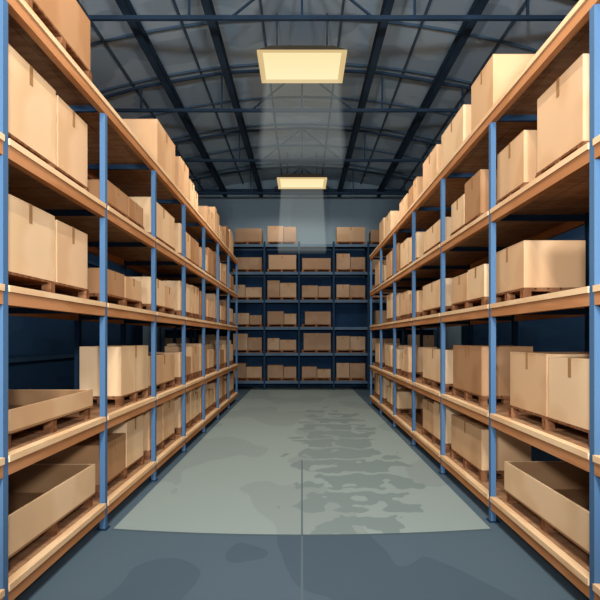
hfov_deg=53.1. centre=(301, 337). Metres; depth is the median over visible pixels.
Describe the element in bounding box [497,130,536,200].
cardboard box
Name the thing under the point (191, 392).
cardboard box
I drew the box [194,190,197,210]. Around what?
cardboard box
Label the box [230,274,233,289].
cardboard box
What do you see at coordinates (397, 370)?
wooden pallet
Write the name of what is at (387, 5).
roof beam
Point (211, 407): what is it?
wooden pallet
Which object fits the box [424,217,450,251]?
cardboard box
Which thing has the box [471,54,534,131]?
cardboard box
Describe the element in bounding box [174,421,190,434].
wooden pallet
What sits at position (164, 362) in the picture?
cardboard box
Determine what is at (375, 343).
cardboard box
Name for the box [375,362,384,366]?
wooden pallet
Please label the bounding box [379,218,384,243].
cardboard box
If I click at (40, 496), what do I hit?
open cardboard box
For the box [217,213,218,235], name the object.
cardboard box
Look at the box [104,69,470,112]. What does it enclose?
roof truss
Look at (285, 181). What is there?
ceiling light
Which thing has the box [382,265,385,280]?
cardboard box
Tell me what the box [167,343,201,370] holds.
cardboard box
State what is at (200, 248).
cardboard box
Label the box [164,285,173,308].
cardboard box
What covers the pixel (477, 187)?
cardboard box
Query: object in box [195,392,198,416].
cardboard box
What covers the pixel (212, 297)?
cardboard box
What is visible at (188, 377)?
wooden pallet
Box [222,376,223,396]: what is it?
cardboard box
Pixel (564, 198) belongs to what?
rack
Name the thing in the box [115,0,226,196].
roof beam
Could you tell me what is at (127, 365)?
cardboard box
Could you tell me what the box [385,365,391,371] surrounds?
wooden pallet
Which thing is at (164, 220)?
cardboard box
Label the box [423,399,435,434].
cardboard box
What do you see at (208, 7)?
roof beam
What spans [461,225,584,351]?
wall
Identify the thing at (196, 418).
wooden pallet
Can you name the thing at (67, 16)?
cardboard box
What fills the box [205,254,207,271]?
cardboard box
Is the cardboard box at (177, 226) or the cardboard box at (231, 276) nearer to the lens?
the cardboard box at (177, 226)
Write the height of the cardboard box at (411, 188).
0.383 m
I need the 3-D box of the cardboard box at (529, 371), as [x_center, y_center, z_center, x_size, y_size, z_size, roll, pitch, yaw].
[2.506,0.408,5.635,0.794,0.543,0.906,0,0,0]
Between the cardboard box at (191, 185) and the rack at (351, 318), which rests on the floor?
the rack at (351, 318)
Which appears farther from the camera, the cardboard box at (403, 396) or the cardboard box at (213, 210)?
the cardboard box at (213, 210)
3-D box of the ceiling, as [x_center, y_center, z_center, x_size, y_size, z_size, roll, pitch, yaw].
[0.000,-5.877,10.350,13.400,1.447,28.700,0,0,0]
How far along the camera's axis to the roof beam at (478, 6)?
13.43 m
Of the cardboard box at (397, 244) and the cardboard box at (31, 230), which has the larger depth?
the cardboard box at (397, 244)
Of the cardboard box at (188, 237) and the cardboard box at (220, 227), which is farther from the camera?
the cardboard box at (220, 227)
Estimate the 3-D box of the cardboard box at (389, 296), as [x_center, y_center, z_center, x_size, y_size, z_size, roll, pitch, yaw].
[2.356,-0.774,14.559,0.495,0.588,0.805,0,0,0]
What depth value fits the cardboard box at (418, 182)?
11.02 m
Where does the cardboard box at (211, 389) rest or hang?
on the wooden pallet at (211, 407)
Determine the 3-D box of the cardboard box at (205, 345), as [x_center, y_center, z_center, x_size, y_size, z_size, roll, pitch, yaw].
[-2.446,0.414,13.224,0.674,0.532,0.354,0,0,0]
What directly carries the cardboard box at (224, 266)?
on the wooden pallet
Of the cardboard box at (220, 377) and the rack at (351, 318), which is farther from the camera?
the rack at (351, 318)
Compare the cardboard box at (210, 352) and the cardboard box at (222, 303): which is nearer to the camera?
the cardboard box at (210, 352)
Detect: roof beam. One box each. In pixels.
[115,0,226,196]
[201,0,262,196]
[337,0,394,196]
[377,0,488,196]
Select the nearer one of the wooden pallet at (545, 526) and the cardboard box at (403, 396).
the wooden pallet at (545, 526)
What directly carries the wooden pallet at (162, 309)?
on the rack at (115, 154)
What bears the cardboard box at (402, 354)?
on the wooden pallet at (402, 373)
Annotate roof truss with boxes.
[76,0,578,20]
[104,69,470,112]
[173,126,437,161]
[191,165,413,193]
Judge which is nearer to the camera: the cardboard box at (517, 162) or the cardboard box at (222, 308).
the cardboard box at (517, 162)
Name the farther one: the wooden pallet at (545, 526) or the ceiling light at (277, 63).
the ceiling light at (277, 63)
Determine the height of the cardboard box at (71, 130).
0.623 m
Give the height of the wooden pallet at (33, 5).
0.120 m
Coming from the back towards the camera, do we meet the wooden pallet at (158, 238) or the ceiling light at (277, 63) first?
the ceiling light at (277, 63)
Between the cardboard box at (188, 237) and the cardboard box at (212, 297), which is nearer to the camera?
the cardboard box at (188, 237)
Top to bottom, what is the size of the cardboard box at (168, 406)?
0.603 m
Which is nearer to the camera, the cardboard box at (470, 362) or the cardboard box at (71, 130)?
the cardboard box at (71, 130)
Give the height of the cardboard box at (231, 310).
0.394 m
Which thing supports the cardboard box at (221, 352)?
on the wooden pallet at (220, 365)
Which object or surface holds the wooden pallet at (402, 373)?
on the rack at (564, 198)
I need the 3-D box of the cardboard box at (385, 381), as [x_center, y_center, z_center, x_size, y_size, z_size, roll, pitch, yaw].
[2.408,1.284,15.770,0.599,0.552,0.496,0,0,0]
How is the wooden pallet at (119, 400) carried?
on the rack at (115, 154)
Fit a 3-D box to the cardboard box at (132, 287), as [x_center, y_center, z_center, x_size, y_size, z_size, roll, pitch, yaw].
[-2.406,-0.612,7.535,0.594,0.263,0.706,0,0,0]
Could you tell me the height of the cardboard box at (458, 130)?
0.523 m
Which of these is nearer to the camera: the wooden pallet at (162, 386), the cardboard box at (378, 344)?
the wooden pallet at (162, 386)
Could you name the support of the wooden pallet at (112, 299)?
on the rack at (115, 154)
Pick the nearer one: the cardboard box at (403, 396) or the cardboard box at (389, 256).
the cardboard box at (403, 396)
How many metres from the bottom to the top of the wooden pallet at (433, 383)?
0.120 m
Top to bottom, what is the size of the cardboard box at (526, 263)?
0.453 m
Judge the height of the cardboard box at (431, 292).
0.423 m
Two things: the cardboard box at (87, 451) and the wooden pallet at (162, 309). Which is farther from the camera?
the wooden pallet at (162, 309)
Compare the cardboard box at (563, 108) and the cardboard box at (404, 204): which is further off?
the cardboard box at (404, 204)
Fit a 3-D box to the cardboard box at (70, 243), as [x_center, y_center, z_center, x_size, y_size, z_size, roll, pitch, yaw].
[-2.531,-0.751,5.540,0.844,0.543,0.736,0,0,0]
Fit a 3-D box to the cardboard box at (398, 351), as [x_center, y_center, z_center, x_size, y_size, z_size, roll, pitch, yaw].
[2.504,0.463,13.694,0.790,0.433,0.844,0,0,0]
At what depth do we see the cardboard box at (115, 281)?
6.55 m
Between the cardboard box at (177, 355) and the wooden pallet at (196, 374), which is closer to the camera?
the cardboard box at (177, 355)
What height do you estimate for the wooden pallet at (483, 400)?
0.120 m
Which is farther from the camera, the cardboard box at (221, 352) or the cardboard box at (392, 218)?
the cardboard box at (221, 352)
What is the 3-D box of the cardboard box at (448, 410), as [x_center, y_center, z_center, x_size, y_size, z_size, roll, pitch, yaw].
[2.406,1.284,9.225,0.594,0.553,0.726,0,0,0]
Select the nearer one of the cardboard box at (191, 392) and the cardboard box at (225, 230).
the cardboard box at (191, 392)
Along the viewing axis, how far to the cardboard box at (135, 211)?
7.61 m
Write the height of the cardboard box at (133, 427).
0.553 m
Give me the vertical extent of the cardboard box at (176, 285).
0.518 m
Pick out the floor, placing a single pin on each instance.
(306, 493)
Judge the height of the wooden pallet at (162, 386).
0.120 m
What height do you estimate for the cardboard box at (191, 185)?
0.461 m
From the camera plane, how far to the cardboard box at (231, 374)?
17.97 m
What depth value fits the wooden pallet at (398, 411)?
13.26 m
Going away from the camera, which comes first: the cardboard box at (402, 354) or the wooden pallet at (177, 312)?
the wooden pallet at (177, 312)
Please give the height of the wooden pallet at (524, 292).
0.120 m
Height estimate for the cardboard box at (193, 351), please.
0.523 m
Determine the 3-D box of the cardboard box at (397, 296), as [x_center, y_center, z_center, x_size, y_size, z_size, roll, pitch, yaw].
[2.475,-0.722,13.655,0.733,0.485,0.766,0,0,0]
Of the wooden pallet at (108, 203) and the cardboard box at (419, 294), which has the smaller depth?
the wooden pallet at (108, 203)
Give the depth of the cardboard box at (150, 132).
8.76 m
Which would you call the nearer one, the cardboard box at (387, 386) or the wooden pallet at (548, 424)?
the wooden pallet at (548, 424)
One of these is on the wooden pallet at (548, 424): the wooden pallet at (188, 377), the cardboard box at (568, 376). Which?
the cardboard box at (568, 376)
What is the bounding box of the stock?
[164,226,433,380]
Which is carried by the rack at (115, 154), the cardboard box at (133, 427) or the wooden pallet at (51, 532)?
the wooden pallet at (51, 532)
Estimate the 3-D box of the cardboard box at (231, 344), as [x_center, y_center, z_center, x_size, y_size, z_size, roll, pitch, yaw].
[-2.388,0.432,18.169,0.557,0.495,0.428,0,0,0]
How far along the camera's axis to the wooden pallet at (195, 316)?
11.88 m
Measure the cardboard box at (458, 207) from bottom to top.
0.403 m
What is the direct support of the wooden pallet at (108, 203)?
on the rack at (115, 154)
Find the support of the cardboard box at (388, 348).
on the wooden pallet at (388, 368)
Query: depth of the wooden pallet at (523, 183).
6.02 m
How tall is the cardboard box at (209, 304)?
0.388 m
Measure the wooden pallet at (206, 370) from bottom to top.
0.120 m
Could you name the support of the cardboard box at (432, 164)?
on the wooden pallet
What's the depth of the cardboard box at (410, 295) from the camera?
11.68 m
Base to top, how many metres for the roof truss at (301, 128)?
1.060 m
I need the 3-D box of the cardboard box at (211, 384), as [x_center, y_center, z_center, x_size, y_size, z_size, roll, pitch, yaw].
[-2.385,1.327,14.954,0.552,0.466,0.744,0,0,0]
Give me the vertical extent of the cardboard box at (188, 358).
0.334 m
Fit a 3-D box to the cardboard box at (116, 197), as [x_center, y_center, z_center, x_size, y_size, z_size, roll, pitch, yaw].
[-2.406,-1.601,6.900,0.594,0.243,0.776,0,0,0]
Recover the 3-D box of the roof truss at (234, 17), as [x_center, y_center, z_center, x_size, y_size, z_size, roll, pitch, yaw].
[0.000,-5.880,10.100,11.416,1.060,0.070,0,0,0]
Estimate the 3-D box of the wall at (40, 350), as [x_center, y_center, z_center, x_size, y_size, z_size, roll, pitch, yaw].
[-6.560,-1.631,10.250,0.280,7.162,28.500,0,0,0]
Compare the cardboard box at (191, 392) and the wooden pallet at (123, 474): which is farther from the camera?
the cardboard box at (191, 392)
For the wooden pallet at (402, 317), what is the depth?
12.40 m
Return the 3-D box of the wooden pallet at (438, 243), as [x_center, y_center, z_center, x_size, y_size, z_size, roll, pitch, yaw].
[2.350,-1.420,9.700,0.500,0.120,1.400,0,0,0]
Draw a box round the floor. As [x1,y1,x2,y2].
[14,387,588,599]
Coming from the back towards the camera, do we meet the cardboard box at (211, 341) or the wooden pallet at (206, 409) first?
the cardboard box at (211, 341)
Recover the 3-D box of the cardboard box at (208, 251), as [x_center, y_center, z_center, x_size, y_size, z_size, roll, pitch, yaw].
[-2.446,-1.765,13.956,0.673,0.571,0.804,0,0,0]
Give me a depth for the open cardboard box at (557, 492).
5.59 m
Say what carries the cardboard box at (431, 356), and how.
on the wooden pallet at (433, 383)
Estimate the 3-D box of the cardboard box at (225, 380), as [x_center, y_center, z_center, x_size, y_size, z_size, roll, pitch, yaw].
[-2.478,1.369,17.037,0.738,0.382,0.749,0,0,0]
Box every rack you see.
[0,0,237,599]
[159,241,438,389]
[369,0,599,599]
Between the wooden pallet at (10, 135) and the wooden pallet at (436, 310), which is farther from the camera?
the wooden pallet at (436, 310)
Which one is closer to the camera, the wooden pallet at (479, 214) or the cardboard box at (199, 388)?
the wooden pallet at (479, 214)
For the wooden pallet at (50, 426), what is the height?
0.120 m
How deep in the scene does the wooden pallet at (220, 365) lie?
15.52 m
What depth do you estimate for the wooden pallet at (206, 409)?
12.58 m
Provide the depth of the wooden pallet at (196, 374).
11.89 m
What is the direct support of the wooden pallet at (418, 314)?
on the rack at (564, 198)
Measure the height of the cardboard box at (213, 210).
0.654 m
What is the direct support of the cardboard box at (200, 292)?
on the wooden pallet
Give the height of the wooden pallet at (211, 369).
0.120 m
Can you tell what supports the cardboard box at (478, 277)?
on the wooden pallet at (480, 301)
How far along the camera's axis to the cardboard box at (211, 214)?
14.00 m
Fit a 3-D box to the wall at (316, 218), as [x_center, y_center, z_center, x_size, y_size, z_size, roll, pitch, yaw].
[0.000,-2.275,24.600,13.000,8.450,0.200,0,0,0]
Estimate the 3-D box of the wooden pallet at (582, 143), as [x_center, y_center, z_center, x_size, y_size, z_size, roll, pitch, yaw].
[2.475,-1.420,4.950,0.750,0.120,0.900,0,0,0]
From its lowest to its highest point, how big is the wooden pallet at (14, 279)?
0.120 m
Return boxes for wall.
[8,179,142,389]
[143,180,460,351]
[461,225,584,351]
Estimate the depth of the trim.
24.34 m
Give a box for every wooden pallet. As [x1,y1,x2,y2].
[8,132,88,191]
[8,271,88,298]
[8,408,89,449]
[25,0,91,81]
[39,496,92,536]
[56,293,142,308]
[93,387,148,406]
[93,455,143,496]
[107,201,143,229]
[127,304,174,314]
[138,379,174,393]
[143,432,174,458]
[148,232,174,250]
[165,310,190,317]
[166,374,191,383]
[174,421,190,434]
[190,414,198,425]
[191,313,198,318]
[191,371,198,379]
[199,368,207,375]
[199,408,207,418]
[207,403,213,412]
[208,366,213,373]
[214,363,223,368]
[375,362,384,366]
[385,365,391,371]
[391,367,400,373]
[391,405,422,413]
[400,314,408,319]
[400,370,422,377]
[408,312,430,318]
[422,306,475,315]
[422,377,462,391]
[422,427,450,451]
[423,239,445,254]
[450,213,483,235]
[450,448,503,480]
[451,297,504,310]
[452,387,509,405]
[496,182,528,204]
[496,287,580,302]
[507,493,558,531]
[509,405,588,446]
[535,141,588,177]
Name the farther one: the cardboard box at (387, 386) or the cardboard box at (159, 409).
the cardboard box at (387, 386)
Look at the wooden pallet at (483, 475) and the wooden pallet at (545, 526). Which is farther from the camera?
the wooden pallet at (483, 475)
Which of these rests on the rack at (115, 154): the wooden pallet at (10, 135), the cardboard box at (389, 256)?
the wooden pallet at (10, 135)
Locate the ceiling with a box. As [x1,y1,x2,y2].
[78,0,577,191]
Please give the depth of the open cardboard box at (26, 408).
5.27 m
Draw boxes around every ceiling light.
[257,13,346,82]
[277,152,326,188]
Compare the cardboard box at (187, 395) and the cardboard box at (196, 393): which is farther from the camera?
the cardboard box at (196, 393)
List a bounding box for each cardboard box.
[8,44,55,164]
[8,194,54,281]
[8,390,92,433]
[8,464,94,558]
[34,433,125,484]
[35,0,89,69]
[55,220,86,288]
[56,95,86,186]
[80,345,147,395]
[87,180,127,214]
[87,268,123,296]
[107,414,142,466]
[123,119,174,182]
[124,276,140,300]
[128,197,142,225]
[129,197,173,247]
[129,277,163,305]
[141,405,162,450]
[148,352,181,376]
[148,354,173,385]
[160,398,173,439]
[163,281,189,311]
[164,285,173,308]
[165,346,198,372]
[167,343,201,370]
[174,223,181,252]
[174,395,181,427]
[175,156,188,199]
[181,394,189,422]
[186,232,190,259]
[186,356,190,374]
[186,388,194,419]
[189,179,193,205]
[190,285,195,313]
[191,237,198,264]
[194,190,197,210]
[195,383,206,412]
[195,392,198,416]
[196,287,198,313]
[198,206,209,224]
[199,247,201,266]
[199,291,205,315]
[201,247,213,275]
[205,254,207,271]
[205,344,226,361]
[205,345,206,368]
[206,294,215,317]
[206,299,212,317]
[207,349,213,367]
[207,381,215,401]
[207,389,210,406]
[208,207,216,233]
[210,212,212,228]
[210,340,230,360]
[211,376,221,398]
[211,389,212,404]
[213,251,219,279]
[214,350,223,363]
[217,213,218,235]
[219,225,221,239]
[220,263,222,281]
[220,301,226,320]
[220,306,224,319]
[222,227,228,248]
[222,373,233,390]
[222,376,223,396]
[223,265,226,284]
[224,379,226,393]
[228,229,231,251]
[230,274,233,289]
[230,309,232,321]
[231,344,232,360]
[375,261,385,285]
[375,343,376,361]
[376,374,379,393]
[377,343,399,362]
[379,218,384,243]
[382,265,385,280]
[382,376,392,397]
[385,211,398,235]
[385,345,416,366]
[386,251,391,278]
[387,293,400,318]
[387,386,388,401]
[389,381,409,403]
[392,243,401,273]
[392,295,399,316]
[392,349,403,368]
[392,389,424,408]
[399,193,408,218]
[400,238,409,268]
[400,291,411,315]
[401,353,403,370]
[404,347,436,371]
[409,185,412,206]
[409,232,424,262]
[409,294,411,313]
[413,177,422,201]
[416,291,422,311]
[423,144,440,189]
[423,278,451,309]
[423,348,452,383]
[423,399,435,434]
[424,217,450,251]
[434,401,462,443]
[441,105,470,167]
[451,194,464,232]
[451,414,530,470]
[452,272,467,303]
[453,345,532,395]
[465,169,496,222]
[468,264,488,299]
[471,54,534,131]
[496,240,585,293]
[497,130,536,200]
[504,461,588,553]
[510,352,588,416]
[537,54,588,172]
[549,357,588,429]
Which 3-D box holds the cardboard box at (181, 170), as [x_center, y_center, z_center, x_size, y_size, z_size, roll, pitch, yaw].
[-2.499,-2.849,10.808,0.781,0.618,0.771,0,0,0]
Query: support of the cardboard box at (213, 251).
on the wooden pallet
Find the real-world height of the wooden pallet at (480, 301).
0.120 m
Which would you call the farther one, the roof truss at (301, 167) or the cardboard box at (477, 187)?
the roof truss at (301, 167)
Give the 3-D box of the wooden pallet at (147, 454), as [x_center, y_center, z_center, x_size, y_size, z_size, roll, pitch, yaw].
[-2.400,1.620,9.125,0.600,0.120,1.650,0,0,0]
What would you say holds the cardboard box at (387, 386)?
on the wooden pallet
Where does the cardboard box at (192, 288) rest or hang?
on the wooden pallet at (195, 316)
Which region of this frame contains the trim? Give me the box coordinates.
[196,189,407,194]
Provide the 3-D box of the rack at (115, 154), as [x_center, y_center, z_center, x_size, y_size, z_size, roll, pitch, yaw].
[-2.540,-0.235,10.290,1.120,4.370,16.780,0,0,0]
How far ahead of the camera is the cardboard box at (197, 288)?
12.13 m
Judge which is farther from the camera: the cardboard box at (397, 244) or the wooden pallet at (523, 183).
the cardboard box at (397, 244)
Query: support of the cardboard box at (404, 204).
on the wooden pallet
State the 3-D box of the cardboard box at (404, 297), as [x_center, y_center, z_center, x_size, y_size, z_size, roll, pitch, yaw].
[2.376,-0.716,12.439,0.533,0.473,0.884,0,0,0]
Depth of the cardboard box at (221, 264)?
15.74 m
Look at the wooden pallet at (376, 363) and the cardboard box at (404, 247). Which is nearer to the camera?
the cardboard box at (404, 247)
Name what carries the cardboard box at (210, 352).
on the wooden pallet at (211, 369)
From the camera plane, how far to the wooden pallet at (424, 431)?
9.63 m
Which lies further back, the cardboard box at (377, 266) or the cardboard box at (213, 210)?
the cardboard box at (377, 266)
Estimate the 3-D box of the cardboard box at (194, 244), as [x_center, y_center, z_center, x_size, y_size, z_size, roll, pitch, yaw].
[-2.453,-1.710,11.876,0.689,0.461,0.804,0,0,0]
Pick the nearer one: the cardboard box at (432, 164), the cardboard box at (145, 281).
the cardboard box at (145, 281)
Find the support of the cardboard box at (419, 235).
on the wooden pallet
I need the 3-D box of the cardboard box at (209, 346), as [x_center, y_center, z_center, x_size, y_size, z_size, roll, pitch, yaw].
[-2.461,0.427,16.871,0.705,0.505,0.418,0,0,0]
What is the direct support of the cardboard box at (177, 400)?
on the wooden pallet at (188, 425)
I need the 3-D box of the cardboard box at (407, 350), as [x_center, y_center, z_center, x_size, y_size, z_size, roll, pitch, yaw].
[2.402,0.430,12.179,0.586,0.500,0.484,0,0,0]
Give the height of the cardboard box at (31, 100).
0.643 m
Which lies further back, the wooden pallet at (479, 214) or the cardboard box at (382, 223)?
the cardboard box at (382, 223)
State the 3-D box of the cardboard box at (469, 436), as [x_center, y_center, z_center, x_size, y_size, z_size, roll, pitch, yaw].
[2.406,1.319,7.775,0.594,0.483,1.426,0,0,0]
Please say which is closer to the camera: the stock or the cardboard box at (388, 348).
the cardboard box at (388, 348)
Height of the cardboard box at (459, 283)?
0.363 m
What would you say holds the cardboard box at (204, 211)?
on the wooden pallet
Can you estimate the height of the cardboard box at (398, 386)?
0.514 m
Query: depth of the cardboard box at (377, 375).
16.79 m
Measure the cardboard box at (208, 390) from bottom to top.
0.388 m
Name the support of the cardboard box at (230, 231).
on the wooden pallet

